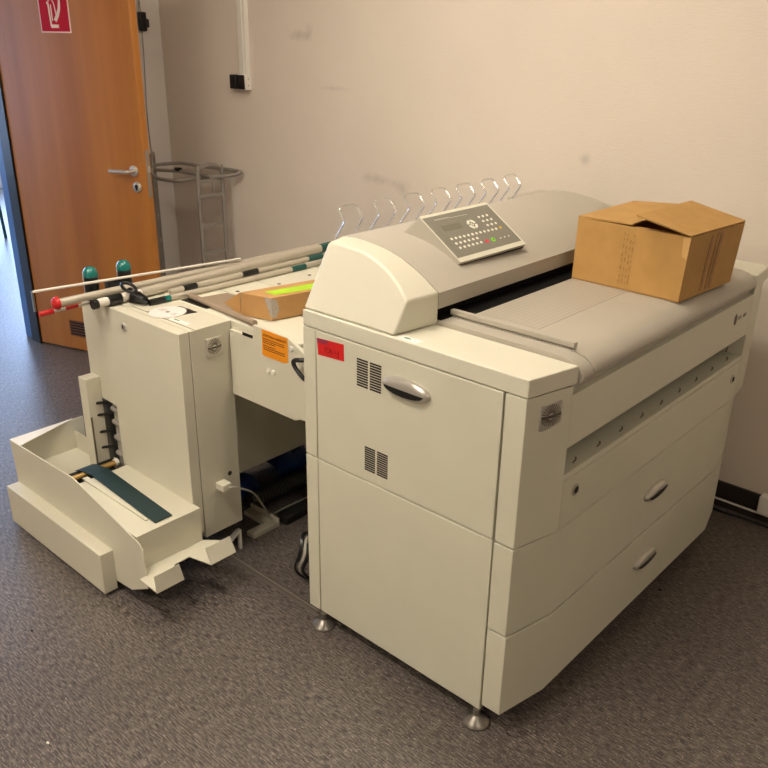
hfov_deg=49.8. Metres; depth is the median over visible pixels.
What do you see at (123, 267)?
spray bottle
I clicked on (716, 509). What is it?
cable
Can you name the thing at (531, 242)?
hood
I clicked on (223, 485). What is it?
cable
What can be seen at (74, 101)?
door
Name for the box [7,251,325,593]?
machine
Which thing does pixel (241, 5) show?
conduit
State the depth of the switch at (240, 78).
4.32 m
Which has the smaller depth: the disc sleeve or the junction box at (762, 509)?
the disc sleeve
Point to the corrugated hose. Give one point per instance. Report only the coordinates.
(280, 487)
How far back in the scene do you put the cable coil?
2.64 m
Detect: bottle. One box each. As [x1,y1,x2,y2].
[82,266,99,300]
[116,259,132,284]
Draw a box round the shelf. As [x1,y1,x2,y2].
[563,351,740,480]
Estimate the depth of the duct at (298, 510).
3.04 m
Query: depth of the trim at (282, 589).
2.67 m
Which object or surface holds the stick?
on the tube
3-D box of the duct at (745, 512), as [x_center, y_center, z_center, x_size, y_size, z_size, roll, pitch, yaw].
[1.796,0.637,2.763,2.000,0.030,0.014,20,30,38]
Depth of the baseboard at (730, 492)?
3.13 m
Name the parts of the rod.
rod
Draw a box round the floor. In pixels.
[0,188,767,767]
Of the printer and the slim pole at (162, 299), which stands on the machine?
the slim pole at (162, 299)
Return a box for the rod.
[38,302,89,316]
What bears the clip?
on the machine
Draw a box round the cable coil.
[294,531,309,579]
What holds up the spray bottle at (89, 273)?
on the machine
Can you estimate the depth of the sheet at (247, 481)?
3.18 m
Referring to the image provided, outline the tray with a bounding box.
[7,416,235,593]
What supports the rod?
on the machine
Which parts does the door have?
handle, lock plate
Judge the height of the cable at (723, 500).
0.008 m
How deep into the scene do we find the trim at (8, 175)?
4.52 m
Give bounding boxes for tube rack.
[149,151,241,276]
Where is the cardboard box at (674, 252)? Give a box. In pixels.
[572,200,745,302]
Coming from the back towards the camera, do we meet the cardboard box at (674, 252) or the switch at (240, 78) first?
the switch at (240, 78)
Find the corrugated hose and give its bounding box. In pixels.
[247,467,306,505]
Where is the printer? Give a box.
[303,174,767,731]
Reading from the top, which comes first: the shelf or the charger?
the charger
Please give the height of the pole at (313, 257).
0.022 m
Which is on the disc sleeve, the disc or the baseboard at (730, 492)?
the disc
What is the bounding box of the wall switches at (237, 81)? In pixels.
[229,74,250,89]
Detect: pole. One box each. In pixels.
[90,241,330,309]
[147,260,321,305]
[168,253,324,294]
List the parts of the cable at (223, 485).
cord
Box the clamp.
[120,281,147,304]
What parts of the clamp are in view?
lever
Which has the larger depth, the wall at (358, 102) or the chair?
the chair
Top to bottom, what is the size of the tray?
0.323 m
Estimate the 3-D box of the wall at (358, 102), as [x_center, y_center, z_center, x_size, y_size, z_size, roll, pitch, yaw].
[1.289,-0.918,2.803,7.240,2.850,0.200,20,30,38]
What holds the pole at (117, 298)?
on the machine
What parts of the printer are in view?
handle, panel, panel, frame, control panel, panel frame, panel, ribbed plate, drawer, drawer, drawer handle, panel, drawer handle, frame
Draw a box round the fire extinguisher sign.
[37,0,71,32]
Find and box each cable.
[216,479,306,514]
[713,507,767,527]
[715,497,765,516]
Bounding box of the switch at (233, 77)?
[229,74,237,88]
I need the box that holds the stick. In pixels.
[32,258,240,292]
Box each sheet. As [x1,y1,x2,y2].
[240,472,260,497]
[266,445,307,477]
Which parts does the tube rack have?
ladder frame, ladder frame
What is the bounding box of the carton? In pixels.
[225,280,314,320]
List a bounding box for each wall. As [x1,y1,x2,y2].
[135,0,180,275]
[158,0,767,493]
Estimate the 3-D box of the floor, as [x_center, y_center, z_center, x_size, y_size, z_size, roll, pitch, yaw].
[-1.410,0.041,4.170,12.400,0.050,10.600,20,30,38]
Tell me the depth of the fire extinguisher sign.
3.92 m
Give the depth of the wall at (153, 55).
4.86 m
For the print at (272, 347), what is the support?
attached to the machine
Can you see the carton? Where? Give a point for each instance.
(288, 300)
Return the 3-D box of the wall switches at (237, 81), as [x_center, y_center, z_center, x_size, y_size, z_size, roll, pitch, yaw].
[-0.757,-1.592,4.354,0.124,0.077,0.048,20,30,38]
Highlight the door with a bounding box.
[0,0,160,350]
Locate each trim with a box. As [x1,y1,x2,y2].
[0,72,44,343]
[226,554,342,628]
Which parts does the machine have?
black rod, black rod, black rod, black rod, door, infeed rail, deck plate, deck plate, bridge panel, panel, deck plate, black handle, deck plate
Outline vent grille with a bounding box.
[69,319,85,337]
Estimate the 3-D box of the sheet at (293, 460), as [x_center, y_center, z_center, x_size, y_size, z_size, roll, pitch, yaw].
[-0.409,0.299,3.367,0.170,0.080,0.182,20,30,38]
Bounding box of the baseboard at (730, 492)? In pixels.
[715,480,761,510]
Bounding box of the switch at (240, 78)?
[237,75,244,89]
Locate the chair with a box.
[0,206,6,237]
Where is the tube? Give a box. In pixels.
[51,241,328,309]
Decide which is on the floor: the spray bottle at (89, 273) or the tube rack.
the tube rack
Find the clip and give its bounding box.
[104,279,122,288]
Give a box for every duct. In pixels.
[277,498,307,524]
[714,496,767,523]
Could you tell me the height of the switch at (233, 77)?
0.071 m
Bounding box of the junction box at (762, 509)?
[756,493,767,516]
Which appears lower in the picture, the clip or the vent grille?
the vent grille
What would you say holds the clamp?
attached to the pole at (117, 298)
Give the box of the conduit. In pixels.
[236,0,250,73]
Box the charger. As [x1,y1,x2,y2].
[137,0,151,151]
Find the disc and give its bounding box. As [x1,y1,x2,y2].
[149,306,186,317]
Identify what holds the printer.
on the floor
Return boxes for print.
[263,338,284,356]
[617,232,634,283]
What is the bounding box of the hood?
[338,190,608,308]
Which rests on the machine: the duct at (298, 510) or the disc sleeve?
the disc sleeve
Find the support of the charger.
attached to the wall at (153, 55)
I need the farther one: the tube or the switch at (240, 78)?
the switch at (240, 78)

